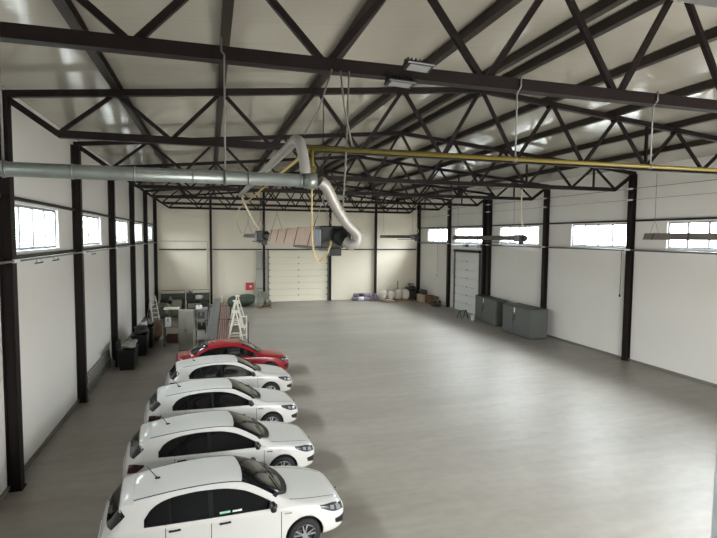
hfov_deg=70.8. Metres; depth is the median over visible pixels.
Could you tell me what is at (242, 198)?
air hose
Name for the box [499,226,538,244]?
window
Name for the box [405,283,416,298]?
compressor
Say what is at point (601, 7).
beam
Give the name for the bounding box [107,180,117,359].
steel column
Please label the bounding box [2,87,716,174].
roof truss
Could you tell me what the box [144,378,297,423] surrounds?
car
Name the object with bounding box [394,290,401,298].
sack
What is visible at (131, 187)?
steel column
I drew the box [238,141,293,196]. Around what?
flexible hose
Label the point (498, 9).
roof beam
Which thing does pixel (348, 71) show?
cable
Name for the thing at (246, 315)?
panel frame
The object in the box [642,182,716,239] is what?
heater
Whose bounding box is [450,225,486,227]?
trim
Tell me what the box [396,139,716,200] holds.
purlin
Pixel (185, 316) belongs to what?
tall cabinet
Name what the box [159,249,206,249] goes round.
trim
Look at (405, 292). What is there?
sack
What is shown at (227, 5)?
roof beam
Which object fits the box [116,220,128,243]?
window
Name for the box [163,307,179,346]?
shelving unit
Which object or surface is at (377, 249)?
trim
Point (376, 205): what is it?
steel column
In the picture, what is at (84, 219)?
tree
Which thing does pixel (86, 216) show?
window
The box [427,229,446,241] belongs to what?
window
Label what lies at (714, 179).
cable conduit
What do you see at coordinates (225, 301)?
bar
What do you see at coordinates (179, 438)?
car
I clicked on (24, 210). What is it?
tree
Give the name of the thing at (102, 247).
trim
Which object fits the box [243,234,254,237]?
hood
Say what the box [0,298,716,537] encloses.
floor
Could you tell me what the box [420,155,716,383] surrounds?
wall
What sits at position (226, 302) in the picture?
bar
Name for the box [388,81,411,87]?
diffuser
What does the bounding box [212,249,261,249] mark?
trim
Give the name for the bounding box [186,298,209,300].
countertop
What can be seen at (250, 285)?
box
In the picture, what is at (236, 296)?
a-frame
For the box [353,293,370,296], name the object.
roll
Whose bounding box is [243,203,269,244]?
heater
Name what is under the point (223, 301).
bar
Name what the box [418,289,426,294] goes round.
bag
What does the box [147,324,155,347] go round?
storage bin
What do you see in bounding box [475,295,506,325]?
tall cabinet
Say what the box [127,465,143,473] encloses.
tail lamp
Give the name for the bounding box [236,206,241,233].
air hose
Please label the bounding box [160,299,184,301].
countertop
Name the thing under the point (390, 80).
floodlight
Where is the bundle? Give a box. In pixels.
[372,293,377,300]
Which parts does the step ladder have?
rail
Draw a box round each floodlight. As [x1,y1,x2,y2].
[384,74,415,88]
[402,57,434,73]
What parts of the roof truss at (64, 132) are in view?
gusset plate, gusset plate, gusset plate, gusset plate, gusset plate, gusset plate, gusset plate, post, gusset plate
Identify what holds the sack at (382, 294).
on the wooden pallet
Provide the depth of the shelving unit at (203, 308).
26.15 m
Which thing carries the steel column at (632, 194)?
on the floor
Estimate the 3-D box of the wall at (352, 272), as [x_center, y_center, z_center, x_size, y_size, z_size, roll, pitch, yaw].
[-5.271,-2.148,42.899,22.772,9.830,0.150,-1,4,-16]
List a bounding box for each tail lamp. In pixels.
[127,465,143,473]
[148,416,160,421]
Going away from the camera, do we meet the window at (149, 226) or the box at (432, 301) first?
the window at (149, 226)
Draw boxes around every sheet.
[121,339,137,348]
[256,251,262,299]
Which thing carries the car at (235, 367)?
on the floor
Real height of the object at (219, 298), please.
0.066 m
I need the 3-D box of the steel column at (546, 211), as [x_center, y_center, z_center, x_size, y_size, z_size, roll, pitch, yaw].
[10.558,-0.416,28.517,0.285,8.430,0.320,-1,4,-16]
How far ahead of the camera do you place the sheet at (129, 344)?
20.82 m
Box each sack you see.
[152,319,162,340]
[379,290,386,299]
[386,291,393,298]
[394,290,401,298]
[402,289,408,298]
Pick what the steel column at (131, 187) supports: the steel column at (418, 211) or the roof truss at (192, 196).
the roof truss at (192, 196)
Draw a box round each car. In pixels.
[98,456,342,537]
[123,410,313,478]
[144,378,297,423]
[165,354,291,391]
[175,337,288,369]
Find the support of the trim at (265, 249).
attached to the wall at (352, 272)
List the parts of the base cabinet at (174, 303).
door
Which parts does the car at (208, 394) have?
glass, quarter trim, roof trim, pillar trim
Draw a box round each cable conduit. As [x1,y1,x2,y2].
[0,242,157,263]
[417,179,716,212]
[417,242,716,252]
[421,193,710,217]
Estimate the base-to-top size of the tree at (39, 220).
9.502 m
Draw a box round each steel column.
[0,94,26,492]
[70,144,88,403]
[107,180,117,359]
[129,183,136,331]
[143,192,149,317]
[153,198,158,305]
[209,195,212,303]
[262,192,264,291]
[329,205,331,300]
[374,200,377,293]
[416,205,420,296]
[446,201,451,306]
[481,199,487,294]
[485,195,492,295]
[540,189,549,308]
[621,174,637,360]
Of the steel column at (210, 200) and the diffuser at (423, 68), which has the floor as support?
the steel column at (210, 200)
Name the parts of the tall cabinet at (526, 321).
door, door, panel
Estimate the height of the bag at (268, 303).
0.585 m
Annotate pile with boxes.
[231,307,240,321]
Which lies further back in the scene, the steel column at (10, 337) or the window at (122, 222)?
the window at (122, 222)
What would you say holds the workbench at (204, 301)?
on the floor
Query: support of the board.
on the floor
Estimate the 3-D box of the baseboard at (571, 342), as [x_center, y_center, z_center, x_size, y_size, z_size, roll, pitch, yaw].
[12.998,4.281,20.707,0.026,0.100,31.070,-1,4,-16]
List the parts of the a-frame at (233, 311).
leg, leg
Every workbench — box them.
[160,299,184,308]
[186,298,209,311]
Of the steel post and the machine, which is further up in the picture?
the machine
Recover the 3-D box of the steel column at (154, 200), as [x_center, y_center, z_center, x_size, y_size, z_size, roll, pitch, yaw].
[-15.891,-1.330,39.536,0.285,8.430,0.320,-1,4,-16]
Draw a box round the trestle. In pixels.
[457,310,467,318]
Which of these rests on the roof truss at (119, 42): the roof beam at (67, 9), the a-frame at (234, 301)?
the roof beam at (67, 9)
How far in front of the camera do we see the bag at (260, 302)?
38.17 m
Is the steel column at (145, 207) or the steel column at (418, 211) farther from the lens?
the steel column at (418, 211)
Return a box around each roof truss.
[0,0,716,112]
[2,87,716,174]
[73,131,636,191]
[123,155,547,200]
[133,170,491,206]
[146,183,449,210]
[161,188,420,213]
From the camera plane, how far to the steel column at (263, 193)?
41.83 m
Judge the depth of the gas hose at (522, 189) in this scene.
21.06 m
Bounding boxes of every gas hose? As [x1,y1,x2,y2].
[311,188,330,262]
[521,189,525,234]
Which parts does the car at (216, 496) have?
glass, quarter trim, roof trim, pillar trim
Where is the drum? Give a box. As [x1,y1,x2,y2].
[159,302,168,318]
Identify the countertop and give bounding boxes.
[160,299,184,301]
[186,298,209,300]
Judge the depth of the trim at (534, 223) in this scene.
31.21 m
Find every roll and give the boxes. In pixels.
[351,296,371,300]
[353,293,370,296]
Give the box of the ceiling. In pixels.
[0,0,716,201]
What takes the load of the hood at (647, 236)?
attached to the heater at (647, 236)
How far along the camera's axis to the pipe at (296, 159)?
8.29 m
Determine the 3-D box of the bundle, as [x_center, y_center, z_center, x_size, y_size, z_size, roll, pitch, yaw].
[1.462,2.429,43.929,0.403,0.623,0.506,-1,4,-16]
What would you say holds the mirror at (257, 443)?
attached to the car at (179, 438)
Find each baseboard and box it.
[0,305,154,502]
[547,334,716,386]
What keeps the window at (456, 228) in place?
in the wall at (674, 319)
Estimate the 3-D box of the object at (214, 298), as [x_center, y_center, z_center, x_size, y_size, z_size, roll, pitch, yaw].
[-8.581,2.626,29.343,0.072,0.066,15.191,-1,4,-14]
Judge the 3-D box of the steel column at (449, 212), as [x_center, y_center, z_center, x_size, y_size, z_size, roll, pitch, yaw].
[7.182,-1.185,40.006,0.285,8.430,0.320,-1,4,-16]
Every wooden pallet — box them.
[256,306,271,309]
[393,299,409,301]
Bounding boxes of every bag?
[257,298,264,306]
[258,291,267,304]
[265,299,271,306]
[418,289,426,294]
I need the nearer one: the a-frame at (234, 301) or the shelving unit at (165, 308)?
the shelving unit at (165, 308)
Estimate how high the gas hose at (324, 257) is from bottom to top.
1.042 m
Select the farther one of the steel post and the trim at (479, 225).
the trim at (479, 225)
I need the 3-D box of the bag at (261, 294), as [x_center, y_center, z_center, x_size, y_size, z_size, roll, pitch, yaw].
[-7.569,2.345,40.087,0.849,1.150,0.889,-1,4,-16]
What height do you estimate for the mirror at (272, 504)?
0.157 m
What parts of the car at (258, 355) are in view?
glass, pillar trim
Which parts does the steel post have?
post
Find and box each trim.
[14,196,74,210]
[17,249,75,258]
[83,210,110,216]
[84,246,110,250]
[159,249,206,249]
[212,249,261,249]
[265,249,311,249]
[377,249,415,249]
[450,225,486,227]
[490,245,541,247]
[491,223,542,225]
[547,247,624,250]
[548,220,626,223]
[633,249,716,253]
[634,217,716,221]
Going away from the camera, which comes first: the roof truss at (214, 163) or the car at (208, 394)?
the car at (208, 394)
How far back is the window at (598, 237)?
24.83 m
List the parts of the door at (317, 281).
guide rail, panel, panel, panel, panel, panel, panel, panel, guide rail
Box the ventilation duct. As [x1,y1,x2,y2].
[0,36,317,188]
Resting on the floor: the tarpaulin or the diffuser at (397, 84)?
the tarpaulin
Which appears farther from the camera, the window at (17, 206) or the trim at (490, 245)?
the trim at (490, 245)
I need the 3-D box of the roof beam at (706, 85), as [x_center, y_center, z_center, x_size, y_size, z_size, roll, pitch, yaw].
[5.035,-5.184,23.598,0.160,0.185,42.180,-1,4,-16]
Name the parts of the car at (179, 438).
glass, quarter trim, roof trim, pillar trim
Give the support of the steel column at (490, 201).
on the floor
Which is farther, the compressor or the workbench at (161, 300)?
the compressor
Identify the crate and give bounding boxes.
[166,333,177,342]
[417,293,428,301]
[425,295,438,303]
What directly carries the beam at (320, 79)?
attached to the ceiling
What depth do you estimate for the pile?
31.93 m
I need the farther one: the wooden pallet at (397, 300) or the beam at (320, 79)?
the wooden pallet at (397, 300)
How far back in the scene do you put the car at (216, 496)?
8.57 m
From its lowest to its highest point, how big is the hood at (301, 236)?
0.293 m
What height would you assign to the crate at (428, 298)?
0.660 m
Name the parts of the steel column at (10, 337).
plate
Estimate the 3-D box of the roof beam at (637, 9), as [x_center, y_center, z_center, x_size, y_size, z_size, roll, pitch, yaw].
[1.042,-5.531,22.402,0.160,0.185,42.180,-1,4,-16]
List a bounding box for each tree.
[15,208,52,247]
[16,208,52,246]
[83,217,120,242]
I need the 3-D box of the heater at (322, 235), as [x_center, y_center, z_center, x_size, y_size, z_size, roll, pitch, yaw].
[-1.192,-1.538,9.730,0.450,2.335,6.300,-1,4,-16]
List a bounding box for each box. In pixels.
[246,282,253,289]
[431,300,440,305]
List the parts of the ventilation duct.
hanger rod, hanger rod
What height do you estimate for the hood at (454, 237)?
0.211 m
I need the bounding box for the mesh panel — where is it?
[87,349,111,392]
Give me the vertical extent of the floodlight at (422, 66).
0.124 m
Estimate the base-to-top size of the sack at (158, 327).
1.131 m
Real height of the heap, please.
0.331 m
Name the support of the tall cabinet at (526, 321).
on the floor
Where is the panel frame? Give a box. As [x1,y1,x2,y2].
[239,315,246,338]
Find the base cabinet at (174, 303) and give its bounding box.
[171,299,181,316]
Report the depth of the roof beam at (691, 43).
12.36 m
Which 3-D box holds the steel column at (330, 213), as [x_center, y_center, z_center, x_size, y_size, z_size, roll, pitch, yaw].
[-2.424,-1.839,43.490,0.280,9.139,0.320,-1,4,-16]
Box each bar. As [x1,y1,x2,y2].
[216,304,220,339]
[219,303,222,338]
[221,301,223,338]
[223,301,225,338]
[225,302,226,338]
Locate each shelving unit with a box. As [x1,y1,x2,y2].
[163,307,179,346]
[195,307,207,342]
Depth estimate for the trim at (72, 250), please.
13.18 m
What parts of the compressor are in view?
tank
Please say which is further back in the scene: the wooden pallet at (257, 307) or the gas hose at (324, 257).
the wooden pallet at (257, 307)
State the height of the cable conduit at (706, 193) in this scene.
0.070 m
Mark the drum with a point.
(161, 305)
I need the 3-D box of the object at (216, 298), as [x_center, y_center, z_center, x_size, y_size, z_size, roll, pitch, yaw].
[-8.443,2.631,29.280,0.072,0.066,14.993,-1,4,-14]
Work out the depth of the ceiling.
11.62 m
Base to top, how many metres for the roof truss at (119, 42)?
1.960 m
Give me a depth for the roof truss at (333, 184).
36.42 m
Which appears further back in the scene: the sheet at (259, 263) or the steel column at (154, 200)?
the sheet at (259, 263)
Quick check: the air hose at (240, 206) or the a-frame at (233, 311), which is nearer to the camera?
the air hose at (240, 206)
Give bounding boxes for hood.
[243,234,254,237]
[268,226,315,245]
[380,235,410,237]
[452,236,512,239]
[642,233,716,239]
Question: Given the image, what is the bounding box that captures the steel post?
[247,322,251,343]
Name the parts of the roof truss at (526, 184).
gusset plate, gusset plate, gusset plate, post, post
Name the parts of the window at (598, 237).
sill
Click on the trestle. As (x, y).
(460, 310)
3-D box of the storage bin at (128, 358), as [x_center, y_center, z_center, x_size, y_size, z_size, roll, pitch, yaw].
[-9.650,3.713,21.174,0.640,0.830,1.160,-1,4,-16]
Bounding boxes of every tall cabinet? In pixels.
[178,309,193,351]
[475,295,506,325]
[502,303,547,339]
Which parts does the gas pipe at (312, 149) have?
hanger rod, hanger rod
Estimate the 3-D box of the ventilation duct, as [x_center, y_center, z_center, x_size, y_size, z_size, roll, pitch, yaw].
[-3.135,-1.814,5.381,5.460,1.711,0.184,-1,4,-16]
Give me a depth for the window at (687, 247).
20.03 m
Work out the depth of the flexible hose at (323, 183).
6.47 m
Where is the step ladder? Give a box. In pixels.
[147,296,159,321]
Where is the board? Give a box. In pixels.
[115,339,120,366]
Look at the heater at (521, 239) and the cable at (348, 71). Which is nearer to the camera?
the cable at (348, 71)
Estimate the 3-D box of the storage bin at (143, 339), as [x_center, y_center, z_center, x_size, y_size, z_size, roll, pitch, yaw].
[-10.185,3.490,23.560,0.680,0.960,1.060,-1,4,-16]
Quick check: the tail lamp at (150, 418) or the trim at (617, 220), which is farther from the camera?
the trim at (617, 220)
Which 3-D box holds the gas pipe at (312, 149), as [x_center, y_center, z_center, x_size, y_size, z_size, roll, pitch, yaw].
[7.565,-1.976,8.667,17.057,1.540,0.117,-1,4,-16]
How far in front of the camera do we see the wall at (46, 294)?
14.72 m
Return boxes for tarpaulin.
[228,294,254,306]
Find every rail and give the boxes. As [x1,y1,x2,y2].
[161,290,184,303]
[187,289,209,303]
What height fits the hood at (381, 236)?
0.211 m
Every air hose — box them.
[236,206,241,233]
[241,197,260,230]
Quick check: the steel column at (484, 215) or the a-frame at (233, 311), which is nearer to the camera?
the a-frame at (233, 311)
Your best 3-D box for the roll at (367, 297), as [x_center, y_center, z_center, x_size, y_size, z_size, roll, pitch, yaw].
[0.265,2.570,43.802,1.820,0.350,0.350,-1,4,-16]
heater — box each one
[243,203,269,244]
[268,98,350,255]
[380,209,419,240]
[452,197,527,244]
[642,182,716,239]
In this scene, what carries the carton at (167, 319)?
on the shelving unit at (165, 308)
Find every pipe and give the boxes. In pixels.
[241,149,309,206]
[308,76,716,172]
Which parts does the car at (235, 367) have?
glass, pillar trim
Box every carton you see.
[165,317,170,326]
[197,312,204,318]
[197,321,205,329]
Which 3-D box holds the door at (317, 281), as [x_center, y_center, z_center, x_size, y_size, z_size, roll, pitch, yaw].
[-5.100,0.559,42.969,5.200,4.380,0.150,-1,4,-16]
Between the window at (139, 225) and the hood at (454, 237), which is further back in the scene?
the window at (139, 225)
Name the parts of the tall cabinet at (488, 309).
door, door, panel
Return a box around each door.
[268,250,328,301]
[451,244,481,313]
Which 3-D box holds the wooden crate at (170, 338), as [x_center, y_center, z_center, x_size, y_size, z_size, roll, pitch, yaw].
[-9.436,3.504,25.557,0.550,0.380,0.500,-1,4,-16]
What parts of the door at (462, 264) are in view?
guide rail, panel, panel, panel, panel, panel, panel, guide rail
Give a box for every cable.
[304,69,332,134]
[340,70,352,145]
[342,71,349,207]
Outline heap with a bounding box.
[134,325,148,333]
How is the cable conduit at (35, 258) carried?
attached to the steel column
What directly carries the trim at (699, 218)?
attached to the wall at (674, 319)
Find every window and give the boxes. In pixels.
[15,204,60,252]
[83,215,102,246]
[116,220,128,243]
[135,223,140,241]
[148,225,151,240]
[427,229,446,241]
[454,228,481,242]
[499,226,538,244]
[570,223,626,247]
[665,221,716,249]
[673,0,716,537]
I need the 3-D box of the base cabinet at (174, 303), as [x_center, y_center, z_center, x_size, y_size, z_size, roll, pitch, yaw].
[-12.473,2.680,34.573,0.620,1.120,0.520,-1,4,-16]
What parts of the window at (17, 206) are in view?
sill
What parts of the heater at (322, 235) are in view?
rail, burner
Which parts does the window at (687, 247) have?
sill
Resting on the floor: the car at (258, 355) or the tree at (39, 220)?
the car at (258, 355)
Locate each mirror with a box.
[255,441,259,449]
[269,501,276,512]
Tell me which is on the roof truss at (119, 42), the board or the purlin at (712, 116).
the purlin at (712, 116)
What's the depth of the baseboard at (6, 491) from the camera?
13.44 m
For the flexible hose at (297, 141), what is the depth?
6.10 m
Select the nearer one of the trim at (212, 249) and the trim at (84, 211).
the trim at (84, 211)
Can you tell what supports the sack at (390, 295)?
on the wooden pallet
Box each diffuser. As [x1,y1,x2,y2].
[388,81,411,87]
[406,64,430,72]
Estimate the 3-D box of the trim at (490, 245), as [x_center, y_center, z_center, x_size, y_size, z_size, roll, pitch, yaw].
[9.776,-1.422,31.353,0.096,0.080,5.740,-1,4,-16]
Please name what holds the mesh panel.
on the floor
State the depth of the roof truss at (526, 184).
19.47 m
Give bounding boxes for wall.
[0,87,154,494]
[155,186,417,304]
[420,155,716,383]
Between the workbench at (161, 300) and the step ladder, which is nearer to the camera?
the step ladder
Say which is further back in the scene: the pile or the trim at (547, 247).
the pile
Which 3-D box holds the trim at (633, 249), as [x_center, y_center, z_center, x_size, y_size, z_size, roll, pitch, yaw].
[13.152,-0.653,19.863,0.096,0.080,5.740,-1,4,-16]
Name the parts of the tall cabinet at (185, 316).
door, door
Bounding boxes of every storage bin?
[118,344,138,370]
[131,332,148,355]
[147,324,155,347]
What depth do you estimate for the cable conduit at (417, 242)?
24.43 m
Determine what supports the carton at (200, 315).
on the shelving unit at (203, 308)
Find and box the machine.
[186,290,193,299]
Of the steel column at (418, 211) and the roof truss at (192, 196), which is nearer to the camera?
the roof truss at (192, 196)
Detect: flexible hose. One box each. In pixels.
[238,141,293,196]
[288,134,310,173]
[317,176,362,249]
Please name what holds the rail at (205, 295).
on the floor
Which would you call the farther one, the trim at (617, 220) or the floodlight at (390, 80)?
the trim at (617, 220)
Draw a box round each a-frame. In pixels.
[227,310,243,340]
[228,300,244,329]
[234,295,243,315]
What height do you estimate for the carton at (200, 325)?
0.343 m
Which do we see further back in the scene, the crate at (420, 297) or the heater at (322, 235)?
the crate at (420, 297)
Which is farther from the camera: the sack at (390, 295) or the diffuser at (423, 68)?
the sack at (390, 295)
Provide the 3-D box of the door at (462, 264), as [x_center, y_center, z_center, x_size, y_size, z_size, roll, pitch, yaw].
[7.899,0.684,37.303,0.395,5.060,4.200,-1,4,-16]
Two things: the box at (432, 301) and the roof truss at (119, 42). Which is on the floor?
the box at (432, 301)
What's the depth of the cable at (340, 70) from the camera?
6.36 m
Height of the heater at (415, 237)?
2.325 m
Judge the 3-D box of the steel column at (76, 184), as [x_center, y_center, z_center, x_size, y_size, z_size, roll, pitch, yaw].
[-9.124,0.211,16.509,0.285,8.430,0.320,-1,4,-16]
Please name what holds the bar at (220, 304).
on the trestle

